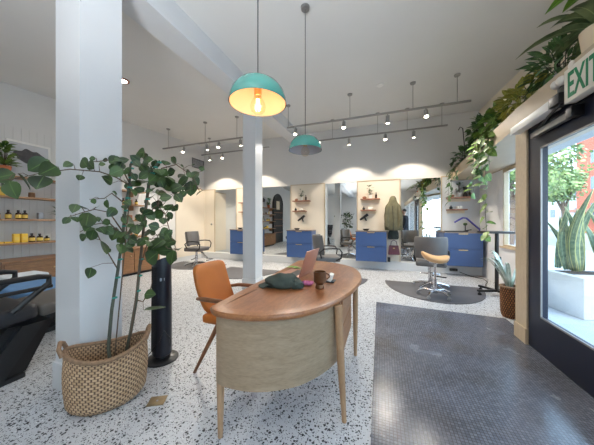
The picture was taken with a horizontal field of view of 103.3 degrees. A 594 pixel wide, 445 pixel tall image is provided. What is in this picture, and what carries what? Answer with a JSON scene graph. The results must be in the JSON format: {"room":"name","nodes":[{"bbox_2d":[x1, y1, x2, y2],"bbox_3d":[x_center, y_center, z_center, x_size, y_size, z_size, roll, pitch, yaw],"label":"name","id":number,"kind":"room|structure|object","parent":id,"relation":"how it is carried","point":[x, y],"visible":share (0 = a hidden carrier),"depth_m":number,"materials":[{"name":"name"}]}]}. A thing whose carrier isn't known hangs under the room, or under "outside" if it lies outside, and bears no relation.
{"room":"salon","nodes":[
{"label":"salon","id":0,"kind":"room"},
{"bbox_2d":[0,81,203,258],"bbox_3d":[-5.077,-0.718,3.751,0.100,3.936,10.000,0,0,20],"label":"wall","id":1,"kind":"structure","parent":0,"point":[21,108],"depth_m":5.92,"materials":[{"name":"white paint"}]},
{"bbox_2d":[0,219,136,220],"bbox_3d":[-4.532,0.025,4.670,0.270,0.150,3.100,0,0,20],"label":"shelf","id":2,"kind":"object","parent":1,"relation":"attached to","point":[0,219],"visible":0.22,"depth_m":4.05,"materials":[{"name":"brown wood"}]},
{"bbox_2d":[5,210,11,218],"bbox_3d":[-4.782,-0.126,3.891,0.074,0.152,0.072,0,0,20],"label":"bottle","id":3,"kind":"object","parent":2,"relation":"on","point":[8,215],"visible":1,"depth_m":3.87,"materials":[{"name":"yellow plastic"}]},
{"bbox_2d":[15,210,21,218],"bbox_3d":[-4.743,-0.126,3.999,0.074,0.152,0.072,0,0,20],"label":"bottle","id":4,"kind":"object","parent":2,"relation":"on","point":[18,215],"visible":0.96,"depth_m":3.98,"materials":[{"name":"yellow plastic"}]},
{"bbox_2d":[22,210,27,218],"bbox_3d":[-4.716,-0.126,4.072,0.074,0.152,0.072,0,0,20],"label":"bottle","id":5,"kind":"object","parent":2,"relation":"on","point":[24,215],"visible":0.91,"depth_m":4.05,"materials":[{"name":"black plastic"}]},
{"bbox_2d":[0,195,144,210],"bbox_3d":[-4.532,-0.355,4.670,0.270,0.150,3.100,0,0,20],"label":"shelf","id":6,"kind":"object","parent":1,"relation":"attached to","point":[131,207],"visible":0.4,"depth_m":4.20,"materials":[{"name":"brown wood"}]},
{"bbox_2d":[0,235,146,245],"bbox_3d":[-4.532,0.425,4.670,0.270,0.150,3.100,0,0,20],"label":"shelf","id":7,"kind":"object","parent":1,"relation":"attached to","point":[50,241],"visible":0.36,"depth_m":4.07,"materials":[{"name":"brown wood"}]},
{"bbox_2d":[12,234,19,242],"bbox_3d":[-4.751,0.275,3.973,0.061,0.150,0.075,0,0,20],"label":"carton","id":8,"kind":"object","parent":7,"relation":"on","point":[15,237],"visible":0.91,"depth_m":3.96,"materials":[{"name":"yellow cardboard"}]},
{"bbox_2d":[20,233,27,241],"bbox_3d":[-4.719,0.275,4.062,0.061,0.150,0.075,0,0,20],"label":"carton","id":9,"kind":"object","parent":7,"relation":"on","point":[23,237],"visible":0.87,"depth_m":4.05,"materials":[{"name":"yellow cardboard"}]},
{"bbox_2d":[28,233,34,241],"bbox_3d":[-4.687,0.274,4.153,0.082,0.152,0.080,0,0,20],"label":"bottle","id":10,"kind":"object","parent":7,"relation":"on","point":[31,238],"visible":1,"depth_m":4.13,"materials":[{"name":"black plastic"}]},
{"bbox_2d":[0,123,154,258],"bbox_3d":[-4.637,-0.270,4.812,0.006,2.760,3.796,0,0,20],"label":"wall paneling","id":11,"kind":"structure","parent":1,"relation":"attached to","point":[32,207],"depth_m":4.31,"materials":[{"name":"white paint"}]},
{"bbox_2d":[14,176,145,196],"bbox_3d":[-4.532,-0.695,4.670,0.270,0.150,3.100,0,0,20],"label":"shelf","id":12,"kind":"object","parent":1,"relation":"attached to","point":[53,182],"visible":0.25,"depth_m":5.51,"materials":[{"name":"brown wood"}]},
{"bbox_2d":[0,140,21,170],"bbox_3d":[-4.812,-1.047,3.876,0.389,0.554,0.369,0,0,20],"label":"potted plant","id":13,"kind":"object","parent":12,"relation":"on","point":[7,148],"visible":0.95,"depth_m":3.84,"materials":[{"name":"green plant"}]},
{"bbox_2d":[5,138,51,178],"bbox_3d":[-4.802,-1.095,4.225,0.070,0.645,0.560,0,0,20],"label":"framed picture","id":14,"kind":"object","parent":12,"relation":"on","point":[25,150],"visible":0.44,"depth_m":4.16,"materials":[{"name":"white plastic"}]},
{"bbox_2d":[173,254,200,262],"bbox_3d":[-5.050,1.180,3.650,0.020,0.140,9.830,0,0,20],"label":"baseboard","id":15,"kind":"structure","parent":1,"relation":"attached to","point":[190,257],"depth_m":7.64,"materials":[{"name":"paint"}]},
{"bbox_2d":[175,186,203,257],"bbox_3d":[-3.528,-0.018,7.827,0.040,2.255,1.220,0,0,20],"label":"trim","id":16,"kind":"structure","parent":1,"relation":"attached to","point":[189,216],"depth_m":7.71,"materials":[{"name":"beige paint"}]},
{"bbox_2d":[192,157,203,168],"bbox_3d":[-3.425,-2.010,8.151,0.014,0.320,0.560,0,0,20],"label":"air vent","id":17,"kind":"object","parent":1,"relation":"in","point":[192,157],"visible":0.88,"depth_m":8.07,"materials":[{"name":"grey metal"}]},
{"bbox_2d":[0,0,587,146],"bbox_3d":[-1.151,-2.411,2.330,8.450,0.864,10.200,0,0,20],"label":"ceiling","id":18,"kind":"structure","parent":0,"point":[353,46],"depth_m":3.46,"materials":[{"name":"paint"}]},
{"bbox_2d":[162,116,242,152],"bbox_3d":[-2.443,-2.190,6.035,2.700,0.714,0.135,0,0,20],"label":"track light","id":19,"kind":"object","parent":18,"relation":"hanging from","point":[168,129],"visible":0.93,"depth_m":5.98,"materials":[{"name":"beige metal"}]},
{"bbox_2d":[122,0,300,142],"bbox_3d":[-1.482,-2.211,2.450,0.320,0.990,10.028,0,0,17],"label":"beam","id":20,"kind":"structure","parent":18,"relation":"attached to","point":[165,20],"depth_m":2.80,"materials":[{"name":"paint"}]},
{"bbox_2d":[201,138,269,159],"bbox_3d":[-1.911,-2.280,7.065,2.400,0.695,0.135,0,0,20],"label":"track light","id":21,"kind":"object","parent":18,"relation":"hanging from","point":[222,156],"visible":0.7,"depth_m":7.17,"materials":[{"name":"beige metal"}]},
{"bbox_2d":[228,0,285,116],"bbox_3d":[-0.251,-1.498,1.510,0.366,1.609,0.366,0,0,20],"label":"pendant lamp","id":22,"kind":"object","parent":18,"relation":"hanging from","point":[254,93],"visible":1,"depth_m":1.56,"materials":[{"name":"teal metal"}]},
{"bbox_2d":[254,88,261,97],"bbox_3d":[-0.251,-0.860,1.510,0.048,0.100,0.048,0,0,20],"label":"socket","id":23,"kind":"object","parent":22,"relation":"attached to","point":[257,91],"depth_m":1.50,"materials":[{"name":"orange metal"}]},
{"bbox_2d":[289,3,321,154],"bbox_3d":[0.091,-1.555,2.604,0.366,1.655,0.366,0,0,20],"label":"pendant lamp","id":24,"kind":"object","parent":18,"relation":"hanging from","point":[304,144],"visible":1,"depth_m":2.60,"materials":[{"name":"teal metal"}]},
{"bbox_2d":[286,73,470,134],"bbox_3d":[1.355,-2.202,4.554,3.390,0.678,0.135,0,0,20],"label":"track light","id":25,"kind":"object","parent":18,"relation":"hanging from","point":[457,75],"visible":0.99,"depth_m":4.42,"materials":[{"name":"beige"}]},
{"bbox_2d":[319,103,447,144],"bbox_3d":[1.949,-2.285,5.669,2.910,0.685,0.135,0,0,20],"label":"track light","id":26,"kind":"object","parent":18,"relation":"hanging from","point":[413,129],"visible":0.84,"depth_m":5.60,"materials":[{"name":"beige metal"}]},
{"bbox_2d":[0,258,593,444],"bbox_3d":[-1.198,1.298,2.347,8.350,0.104,10.200,0,0,20],"label":"floor","id":27,"kind":"structure","parent":0,"point":[32,412],"depth_m":1.71,"materials":[{"name":"stone"}]},
{"bbox_2d":[0,270,55,387],"bbox_3d":[-2.482,0.702,1.751,0.582,1.096,1.635,0,0,20],"label":"recliner","id":28,"kind":"object","parent":27,"relation":"on","point":[24,324],"visible":0.81,"depth_m":1.88,"materials":[{"name":"black leather"}]},
{"bbox_2d":[0,276,55,332],"bbox_3d":[-3.294,0.998,2.946,1.500,0.505,0.630,0,0,20],"label":"recliner","id":29,"kind":"object","parent":27,"relation":"on","point":[34,283],"visible":0.07,"depth_m":2.71,"materials":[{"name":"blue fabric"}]},
{"bbox_2d":[0,271,48,279],"bbox_3d":[-3.592,0.718,3.064,0.360,0.080,0.400,0,0,20],"label":"towel","id":30,"kind":"object","parent":29,"relation":"on","point":[21,274],"visible":0.38,"depth_m":3.04,"materials":[{"name":"white fabric"}]},
{"bbox_2d":[0,245,159,276],"bbox_3d":[-4.275,0.935,4.960,0.545,0.630,2.740,0,0,20],"label":"credenza","id":31,"kind":"object","parent":27,"relation":"on","point":[44,263],"visible":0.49,"depth_m":4.12,"materials":[{"name":"brown wood"}]},
{"bbox_2d":[52,0,121,391],"bbox_3d":[-1.639,-0.387,1.863,0.318,3.274,0.318,0,0,20],"label":"column","id":32,"kind":"structure","parent":27,"relation":"on","point":[88,32],"depth_m":1.75,"materials":[{"name":"paint"}]},
{"bbox_2d":[56,323,150,416],"bbox_3d":[-1.323,1.009,1.648,0.525,0.482,0.358,0,0,-32],"label":"seagrass basket","id":33,"kind":"object","parent":27,"relation":"on","point":[92,383],"visible":0.98,"depth_m":1.53,"materials":[{"name":"wicker"}]},
{"bbox_2d":[0,148,203,358],"bbox_3d":[-1.398,0.241,1.739,1.346,1.588,0.499,0,0,-18],"label":"fig tree","id":34,"kind":"object","parent":33,"relation":"in","point":[161,245],"visible":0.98,"depth_m":1.70,"materials":[{"name":"green plant"}]},
{"bbox_2d":[146,395,167,406],"bbox_3d":[-0.976,1.247,1.640,0.110,0.006,0.090,0,0,-10],"label":"floor plate","id":35,"kind":"object","parent":27,"relation":"on","point":[157,400],"visible":1,"depth_m":1.63,"materials":[{"name":"gold metal"}]},
{"bbox_2d":[148,257,178,367],"bbox_3d":[-1.233,0.782,2.147,0.270,0.935,0.270,0,0,20],"label":"tower fan","id":36,"kind":"object","parent":27,"relation":"on","point":[162,354],"visible":0.9,"depth_m":2.08,"materials":[{"name":"black plastic"}]},
{"bbox_2d":[151,267,156,352],"bbox_3d":[-1.289,0.775,2.110,0.036,0.752,0.136,0,0,-37],"label":"grille","id":37,"kind":"object","parent":36,"relation":"attached to","point":[154,269],"depth_m":2.08,"materials":[{"name":"black plastic"}]},
{"bbox_2d":[172,261,226,269],"bbox_3d":[-2.991,1.244,6.665,1.640,0.012,1.000,0,0,20],"label":"mat","id":38,"kind":"object","parent":27,"relation":"on","point":[179,265],"visible":0.48,"depth_m":6.54,"materials":[{"name":"rubber"}]},
{"bbox_2d":[183,231,213,266],"bbox_3d":[-2.816,0.755,6.720,0.730,0.964,0.643,0,0,10],"label":"chair","id":39,"kind":"object","parent":38,"relation":"on","point":[192,237],"visible":0.86,"depth_m":6.69,"materials":[{"name":"black metal"}]},
{"bbox_2d":[193,260,252,372],"bbox_3d":[-0.585,0.813,2.126,0.588,0.884,0.538,0,0,20],"label":"armchair","id":40,"kind":"object","parent":27,"relation":"on","point":[211,279],"visible":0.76,"depth_m":2.10,"materials":[{"name":"orange leather"}]},
{"bbox_2d":[242,113,262,288],"bbox_3d":[-0.838,-0.482,4.453,0.293,3.463,0.293,0,0,20],"label":"column","id":41,"kind":"structure","parent":27,"relation":"on","point":[252,125],"depth_m":4.34,"materials":[{"name":"paint"}]},
{"bbox_2d":[226,267,279,278],"bbox_3d":[-1.315,1.244,5.713,1.480,0.012,1.150,0,0,20],"label":"mat","id":42,"kind":"object","parent":27,"relation":"on","point":[233,272],"visible":0.37,"depth_m":5.76,"materials":[{"name":"rubber"}]},
{"bbox_2d":[210,260,361,438],"bbox_3d":[0.123,0.820,2.073,0.843,0.863,1.853,0,0,20],"label":"desk","id":43,"kind":"object","parent":27,"relation":"on","point":[268,339],"depth_m":1.35,"materials":[{"name":"brown wood"}]},
{"bbox_2d":[283,248,318,277],"bbox_3d":[0.013,0.371,2.191,0.304,0.241,0.330,0,0,24],"label":"laptop","id":44,"kind":"object","parent":43,"relation":"on","point":[310,257],"visible":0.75,"depth_m":2.14,"materials":[{"name":"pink metal"}]},
{"bbox_2d":[302,280,313,285],"bbox_3d":[0.080,0.476,1.843,0.101,0.034,0.070,0,0,20],"label":"scrunchie","id":45,"kind":"object","parent":43,"relation":"on","point":[306,282],"visible":0.93,"depth_m":1.82,"materials":[{"name":"pink fabric"}]},
{"bbox_2d":[313,270,329,288],"bbox_3d":[0.180,0.430,1.743,0.116,0.125,0.094,0,0,20],"label":"mug","id":46,"kind":"object","parent":43,"relation":"on","point":[320,278],"visible":1,"depth_m":1.72,"materials":[{"name":"brown ceramic"}]},
{"bbox_2d":[326,273,335,282],"bbox_3d":[0.280,0.460,1.951,0.070,0.065,0.100,0,0,20],"label":"card holder","id":47,"kind":"object","parent":43,"relation":"on","point":[330,280],"visible":0.84,"depth_m":1.91,"materials":[{"name":"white plastic"}]},
{"bbox_2d":[385,280,485,303],"bbox_3d":[2.462,1.244,4.161,1.680,0.012,1.200,0,0,20],"label":"mat","id":48,"kind":"object","parent":27,"relation":"on","point":[459,294],"visible":0.91,"depth_m":4.07,"materials":[{"name":"rubber"}]},
{"bbox_2d":[412,236,449,288],"bbox_3d":[2.577,0.755,4.540,0.643,0.964,0.730,0,0,28],"label":"chair","id":49,"kind":"object","parent":48,"relation":"on","point":[437,246],"visible":0.8,"depth_m":4.30,"materials":[{"name":"grey leather"}]},
{"bbox_2d":[416,251,451,300],"bbox_3d":[2.297,0.865,3.930,0.528,0.742,0.495,0,0,20],"label":"stool","id":50,"kind":"object","parent":48,"relation":"on","point":[433,259],"visible":1,"depth_m":3.85,"materials":[{"name":"beige leather"}]},
{"bbox_2d":[477,231,514,294],"bbox_3d":[3.405,0.703,4.007,0.527,1.092,0.513,0,0,39],"label":"tray stand","id":51,"kind":"object","parent":27,"relation":"on","point":[486,289],"visible":0.59,"depth_m":3.96,"materials":[{"name":"black plastic"}]},
{"bbox_2d":[477,231,514,233],"bbox_3d":[3.388,0.175,3.985,0.460,0.035,0.300,0,0,20],"label":"tray","id":52,"kind":"object","parent":51,"relation":"on","point":[490,232],"depth_m":3.89,"materials":[{"name":"grey metal"}]},
{"bbox_2d":[499,283,514,318],"bbox_3d":[2.803,1.041,3.091,0.228,0.418,0.228,0,0,20],"label":"wicker basket","id":53,"kind":"object","parent":27,"relation":"on","point":[507,294],"visible":0.66,"depth_m":3.04,"materials":[{"name":"wicker"}]},
{"bbox_2d":[481,250,514,286],"bbox_3d":[2.738,0.802,3.122,0.381,0.797,0.445,0,0,-30],"label":"agave plant","id":54,"kind":"object","parent":53,"relation":"in","point":[509,281],"visible":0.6,"depth_m":3.08,"materials":[{"name":"plant"}]},
{"bbox_3d":[0.551,1.244,4.905,1.720,0.012,1.100,0,0,20],"label":"mat","id":55,"kind":"object","parent":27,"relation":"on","visible":0},
{"bbox_2d":[312,234,342,262],"bbox_3d":[0.688,0.755,5.039,0.730,0.964,0.643,0,0,0],"label":"chair","id":56,"kind":"object","parent":55,"relation":"on","point":[317,239],"visible":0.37,"depth_m":4.80,"materials":[{"name":"black metal"}]},
{"bbox_2d":[204,110,478,230],"bbox_3d":[0.567,-0.718,7.079,8.450,3.936,0.100,0,0,20],"label":"wall","id":57,"kind":"structure","parent":0,"point":[401,156],"depth_m":6.61,"materials":[{"name":"white paint"}]},
{"bbox_2d":[204,189,215,251],"bbox_3d":[-3.109,-0.048,8.310,0.500,2.195,0.085,0,0,20],"label":"wall panel","id":58,"kind":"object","parent":57,"relation":"attached to","point":[209,195],"depth_m":8.32,"materials":[{"name":"beige paint"}]},
{"bbox_2d":[215,189,235,252],"bbox_3d":[-2.455,-0.035,8.104,0.850,2.170,0.022,0,0,20],"label":"wall mirror","id":59,"kind":"object","parent":57,"relation":"attached to","point":[225,200],"visible":0.86,"depth_m":8.11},
{"bbox_2d":[230,229,242,253],"bbox_3d":[-1.708,0.623,7.568,0.780,0.785,0.468,0,0,20],"label":"drawer cabinet","id":60,"kind":"object","parent":57,"relation":"attached to","point":[236,235],"visible":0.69,"depth_m":7.41,"materials":[{"name":"blue wood"}]},
{"bbox_2d":[236,187,262,253],"bbox_3d":[-1.583,-0.048,7.780,0.990,2.195,0.045,0,0,20],"label":"wall panel","id":61,"kind":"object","parent":57,"relation":"attached to","point":[239,191],"depth_m":7.88,"materials":[{"name":"beige paint"}]},
{"bbox_2d":[263,186,289,255],"bbox_3d":[-0.654,-0.035,7.453,0.960,2.170,0.022,0,0,20],"label":"wall mirror","id":62,"kind":"object","parent":57,"relation":"attached to","point":[276,200],"visible":0.79,"depth_m":7.44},
{"bbox_2d":[286,229,315,257],"bbox_3d":[0.126,0.623,6.905,0.780,0.785,0.468,0,0,20],"label":"drawer cabinet","id":63,"kind":"object","parent":57,"relation":"attached to","point":[299,242],"visible":0.94,"depth_m":6.71,"materials":[{"name":"blue wood"}]},
{"bbox_2d":[286,229,315,230],"bbox_3d":[0.128,0.242,6.909,0.780,0.025,0.460,0,0,20],"label":"countertop","id":64,"kind":"structure","parent":63,"relation":"on","point":[291,229],"depth_m":6.71,"materials":[{"name":"white stone"}]},
{"bbox_2d":[292,200,310,203],"bbox_3d":[0.134,-0.590,7.044,0.520,0.100,0.200,0,0,20],"label":"wall shelf","id":65,"kind":"object","parent":57,"relation":"attached to","point":[296,201],"visible":1,"depth_m":7.03,"materials":[{"name":"brown wood"}]},
{"bbox_2d":[290,183,324,250],"bbox_3d":[0.312,-0.048,7.095,1.080,2.195,0.045,0,0,20],"label":"wall panel","id":66,"kind":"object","parent":57,"relation":"attached to","point":[314,219],"depth_m":7.05,"materials":[{"name":"beige paint"}]},
{"bbox_2d":[325,182,356,258],"bbox_3d":[1.255,-0.035,6.762,0.900,2.170,0.022,0,0,20],"label":"wall mirror","id":67,"kind":"object","parent":57,"relation":"attached to","point":[340,198],"visible":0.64,"depth_m":6.74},
{"bbox_2d":[201,251,481,274],"bbox_3d":[0.497,1.150,6.961,8.200,0.200,0.170,0,0,20],"label":"baseboard","id":68,"kind":"structure","parent":57,"relation":"attached to","point":[392,265],"depth_m":6.32,"materials":[{"name":"paint"}]},
{"bbox_2d":[360,210,375,213],"bbox_3d":[1.940,-0.280,6.391,0.400,0.100,0.200,0,0,20],"label":"wall shelf","id":69,"kind":"object","parent":57,"relation":"attached to","point":[363,211],"visible":1,"depth_m":6.43,"materials":[{"name":"brown wood"}]},
{"bbox_2d":[360,198,379,202],"bbox_3d":[1.987,-0.580,6.374,0.500,0.100,0.200,0,0,20],"label":"wall shelf","id":70,"kind":"object","parent":57,"relation":"attached to","point":[369,200],"visible":1,"depth_m":6.39,"materials":[{"name":"brown wood"}]},
{"bbox_2d":[355,230,386,261],"bbox_3d":[1.969,0.623,6.238,0.780,0.785,0.468,0,0,20],"label":"drawer cabinet","id":71,"kind":"object","parent":57,"relation":"attached to","point":[371,245],"visible":1,"depth_m":6.03,"materials":[{"name":"blue wood"}]},
{"bbox_2d":[355,230,386,231],"bbox_3d":[1.971,0.242,6.242,0.780,0.025,0.460,0,0,20],"label":"countertop","id":72,"kind":"structure","parent":71,"relation":"on","point":[356,230],"depth_m":6.12,"materials":[{"name":"white stone"}]},
{"bbox_2d":[357,179,400,261],"bbox_3d":[2.211,-0.048,6.407,1.120,2.195,0.045,0,0,20],"label":"wall panel","id":73,"kind":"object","parent":57,"relation":"attached to","point":[386,188],"depth_m":6.39,"materials":[{"name":"beige paint"}]},
{"bbox_2d":[384,196,402,230],"bbox_3d":[2.500,-0.225,6.094,0.456,0.910,0.281,0,0,20],"label":"coat","id":74,"kind":"object","parent":57,"relation":"hanging from","point":[393,216],"visible":1,"depth_m":6.01,"materials":[{"name":"green fabric"}]},
{"bbox_2d":[388,230,398,238],"bbox_3d":[2.528,0.335,6.164,0.271,0.230,0.133,0,0,20],"label":"handbag","id":75,"kind":"object","parent":74,"relation":"hanging from","point":[392,234],"visible":0.99,"depth_m":6.11,"materials":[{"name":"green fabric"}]},
{"bbox_2d":[388,240,399,254],"bbox_3d":[2.524,0.656,6.126,0.280,0.388,0.121,0,0,20],"label":"handbag","id":76,"kind":"object","parent":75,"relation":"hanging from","point":[393,249],"visible":1,"depth_m":6.09,"materials":[{"name":"red leather"}]},
{"bbox_2d":[401,177,439,261],"bbox_3d":[3.178,-0.035,6.067,0.910,2.170,0.022,0,0,20],"label":"wall mirror","id":77,"kind":"object","parent":57,"relation":"attached to","point":[420,198],"visible":0.71,"depth_m":6.07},
{"bbox_2d":[446,209,467,213],"bbox_3d":[3.867,-0.260,5.694,0.400,0.100,0.200,0,0,20],"label":"wall shelf","id":78,"kind":"object","parent":57,"relation":"attached to","point":[449,211],"visible":1,"depth_m":5.72,"materials":[{"name":"brown wood"}]},
{"bbox_2d":[446,196,470,201],"bbox_3d":[3.924,-0.550,5.674,0.520,0.100,0.200,0,0,20],"label":"wall shelf","id":79,"kind":"object","parent":57,"relation":"attached to","point":[453,199],"visible":0.74,"depth_m":5.70,"materials":[{"name":"brown wood"}]},
{"bbox_2d":[455,182,463,196],"bbox_3d":[3.937,-0.789,5.670,0.212,0.378,0.228,0,0,20],"label":"potted plant","id":80,"kind":"object","parent":79,"relation":"on","point":[459,194],"visible":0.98,"depth_m":5.65,"materials":[{"name":"green plant"}]},
{"bbox_2d":[441,176,479,231],"bbox_3d":[3.993,-0.048,5.763,0.810,2.195,0.045,0,0,20],"label":"wall panel","id":81,"kind":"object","parent":57,"relation":"attached to","point":[447,220],"depth_m":5.75,"materials":[{"name":"paint"}]},
{"bbox_2d":[439,231,482,266],"bbox_3d":[3.859,0.623,5.554,0.780,0.785,0.468,0,0,20],"label":"base cabinet","id":82,"kind":"object","parent":57,"relation":"attached to","point":[465,248],"visible":0.77,"depth_m":5.34,"materials":[{"name":"blue wood"}]},
{"bbox_2d":[439,231,476,232],"bbox_3d":[3.861,0.242,5.558,0.780,0.025,0.460,0,0,20],"label":"countertop","id":83,"kind":"structure","parent":82,"relation":"on","point":[439,231],"depth_m":5.39,"materials":[{"name":"white stone"}]},
{"bbox_2d":[454,217,479,231],"bbox_3d":[3.962,0.056,5.479,0.524,0.348,0.118,0,0,20],"label":"lamp","id":84,"kind":"object","parent":83,"relation":"on","point":[466,218],"visible":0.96,"depth_m":5.46,"materials":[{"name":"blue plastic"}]},
{"bbox_2d":[480,169,514,283],"bbox_3d":[3.663,0.115,3.950,0.508,2.270,3.686,0,0,31],"label":"wall","id":85,"kind":"structure","parent":0,"point":[494,200],"depth_m":4.93,"materials":[{"name":"white paint"}]},
{"bbox_2d":[499,164,514,250],"bbox_3d":[3.843,-0.263,4.097,0.120,1.515,1.040,0,0,20],"label":"window","id":86,"kind":"structure","parent":85,"relation":"in","point":[507,170],"depth_m":4.50,"materials":[{"name":"brown wood"}]},
{"bbox_2d":[514,130,528,344],"bbox_3d":[2.424,0.115,2.478,0.127,2.270,0.220,0,0,20],"label":"door frame","id":87,"kind":"structure","parent":85,"relation":"in","point":[521,323],"depth_m":2.46,"materials":[{"name":"brown wood"}]},
{"bbox_2d":[529,94,593,397],"bbox_3d":[2.169,0.169,1.818,0.058,2.138,1.195,0,0,20],"label":"door","id":88,"kind":"structure","parent":87,"relation":"attached to","point":[571,354],"depth_m":2.18,"materials":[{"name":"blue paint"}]},
{"bbox_2d":[530,104,584,138],"bbox_3d":[2.172,-0.830,2.000,0.075,0.080,0.560,0,0,20],"label":"door closer","id":89,"kind":"object","parent":88,"relation":"attached to","point":[573,111],"depth_m":1.86,"materials":[{"name":"grey metal"}]},
{"bbox_2d":[450,43,593,180],"bbox_3d":[2.291,-1.125,1.085,0.830,0.210,10.000,0,0,20],"label":"wall ledge","id":90,"kind":"object","parent":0,"point":[505,142],"visible":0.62,"depth_m":2.95,"materials":[{"name":"beige paint"}]},
{"bbox_2d":[445,145,469,205],"bbox_3d":[3.707,-1.043,5.274,0.562,1.364,0.862,0,0,20],"label":"pothos","id":91,"kind":"object","parent":90,"relation":"on","point":[461,148],"visible":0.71,"depth_m":5.33,"materials":[{"name":"plant"}]},
{"bbox_2d":[464,108,490,151],"bbox_3d":[3.326,-1.631,4.267,0.467,0.803,0.794,0,0,30],"label":"vine","id":92,"kind":"object","parent":90,"relation":"on","point":[470,140],"visible":0.29,"depth_m":4.32,"materials":[{"name":"plant"}]},
{"bbox_2d":[463,100,514,241],"bbox_3d":[2.935,-0.739,3.561,0.636,2.037,1.160,0,0,20],"label":"pothos","id":93,"kind":"object","parent":90,"relation":"on","point":[489,116],"visible":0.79,"depth_m":3.35,"materials":[{"name":"plant"}]},
{"bbox_2d":[492,69,550,122],"bbox_3d":[2.730,-1.480,2.832,0.578,0.499,0.940,0,0,20],"label":"variegated plant","id":94,"kind":"object","parent":90,"relation":"on","point":[510,94],"visible":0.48,"depth_m":2.85,"materials":[{"name":"green plant"}]},
{"bbox_2d":[515,26,580,98],"bbox_3d":[2.510,-1.503,2.277,0.546,0.545,0.855,0,0,6],"label":"spiky plant","id":95,"kind":"object","parent":90,"relation":"on","point":[547,57],"visible":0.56,"depth_m":2.25,"materials":[{"name":"green plant"}]},
{"bbox_2d":[518,0,593,59],"bbox_3d":[2.275,-1.474,1.787,0.852,0.488,1.027,0,0,20],"label":"leaf plant","id":96,"kind":"object","parent":90,"relation":"on","point":[581,26],"visible":0.78,"depth_m":1.83,"materials":[{"name":"plant"}]},
{"bbox_2d":[545,0,577,13],"bbox_3d":[1.957,-1.508,1.317,0.793,0.556,0.936,0,0,20],"label":"philodendron","id":97,"kind":"object","parent":90,"relation":"on","point":[555,3],"visible":1,"depth_m":1.70,"materials":[{"name":"plant"}]},
{"bbox_2d":[548,130,593,154],"bbox_3d":[3.377,-1.140,2.501,0.250,0.180,5.000,0,0,20],"label":"soffit","id":98,"kind":"structure","parent":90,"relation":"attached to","point":[590,134],"depth_m":3.10,"materials":[{"name":"paint"}]},
{"bbox_2d":[564,48,593,104],"bbox_3d":[1.997,-1.035,1.601,0.072,0.290,0.370,0,0,20],"label":"exit sign","id":99,"kind":"object","parent":90,"relation":"attached to","point":[579,76],"visible":1,"depth_m":1.65,"materials":[{"name":"white plastic"}]},
{"bbox_2d":[479,21,576,130],"bbox_3d":[2.728,-1.958,0.927,0.100,1.456,10.000,0,0,20],"label":"wall","id":100,"kind":"structure","parent":0,"point":[511,84],"depth_m":4.12,"materials":[{"name":"beige paint"}]},
{"bbox_3d":[1.120,0.115,-1.123,0.100,2.270,5.050,0,0,20],"label":"wall","id":101,"kind":"structure","parent":0,"visible":0},
{"bbox_2d":[510,92,566,134],"bbox_3d":[2.189,-0.930,2.149,0.085,0.150,0.730,0,0,20],"label":"operator","id":102,"kind":"object","parent":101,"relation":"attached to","point":[556,102],"visible":0.9,"depth_m":2.05,"materials":[{"name":"white plastic"}]},
{"bbox_2d":[550,75,563,92],"bbox_3d":[2.073,-1.075,1.845,0.096,0.111,0.124,0,0,20],"label":"emergency light","id":103,"kind":"object","parent":102,"relation":"on","point":[558,84],"visible":0.7,"depth_m":1.84,"materials":[{"name":"white plastic"}]},
{"bbox_2d":[528,92,593,132],"bbox_3d":[2.183,-0.963,1.816,0.070,0.115,1.200,0,0,20],"label":"trim","id":104,"kind":"structure","parent":101,"relation":"attached to","point":[563,109],"depth_m":2.01,"materials":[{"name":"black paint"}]},
{"label":"outside","id":105,"kind":"structure","parent":0,"visible":0},
{"bbox_2d":[548,229,592,251],"bbox_3d":[77.426,1.420,25.165,111.500,0.060,220.000,0,0,20],"label":"street","id":106,"kind":"structure","parent":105,"point":[552,240],"depth_m":17.66,"materials":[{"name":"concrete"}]},
{"bbox_2d":[509,189,575,229],"bbox_3d":[68.507,-3.285,57.103,30.400,9.350,66.400,0,0,20],"label":"building","id":107,"kind":"structure","parent":106,"relation":"on","point":[554,211],"depth_m":43.21,"materials":[{"name":"paint"}]},
{"bbox_2d":[548,163,590,218],"bbox_3d":[18.249,-1.348,16.462,4.675,5.494,2.894,0,0,-40],"label":"street tree","id":108,"kind":"object","parent":106,"relation":"on","point":[561,197],"visible":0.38,"depth_m":15.45,"materials":[{"name":"green plant"}]},
{"bbox_2d":[569,137,593,233],"bbox_3d":[44.343,-6.785,24.105,21.400,16.350,7.900,0,0,20],"label":"building","id":109,"kind":"structure","parent":106,"relation":"on","point":[589,143],"depth_m":29.05,"materials":[{"name":"paint"}]},
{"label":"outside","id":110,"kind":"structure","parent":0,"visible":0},
{"bbox_2d":[548,245,593,344],"bbox_3d":[1.075,1.320,8.118,20.500,0.100,44.000,0,0,20],"label":"sidewalk","id":111,"kind":"structure","parent":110,"point":[584,329],"depth_m":3.06,"materials":[{"name":"grey concrete"}]},
{"bbox_2d":[509,143,593,244],"bbox_3d":[11.980,-1.631,12.857,4.982,5.819,5.118,0,0,-2],"label":"street tree","id":112,"kind":"object","parent":111,"relation":"on","point":[559,162],"visible":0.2,"depth_m":11.53,"materials":[{"name":"green plant"}]},
{"bbox_2d":[548,270,593,319],"bbox_3d":[4.586,0.997,3.212,1.700,0.546,0.600,0,0,8],"label":"planter","id":113,"kind":"object","parent":111,"relation":"on","point":[570,292],"visible":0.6,"depth_m":3.20,"materials":[{"name":"paint"}]},
{"bbox_2d":[548,188,593,271],"bbox_3d":[4.210,0.125,3.593,0.413,1.206,0.607,0,0,20],"label":"snake plant","id":114,"kind":"object","parent":113,"relation":"on","point":[570,250],"visible":1,"depth_m":3.46,"materials":[{"name":"green plant"}]},
{"bbox_2d":[586,212,593,252],"bbox_3d":[4.419,0.280,3.310,0.428,0.905,0.571,0,0,-30],"label":"snake plant","id":115,"kind":"object","parent":113,"relation":"on","point":[589,232],"visible":0.69,"depth_m":3.44,"materials":[{"name":"green plant"}]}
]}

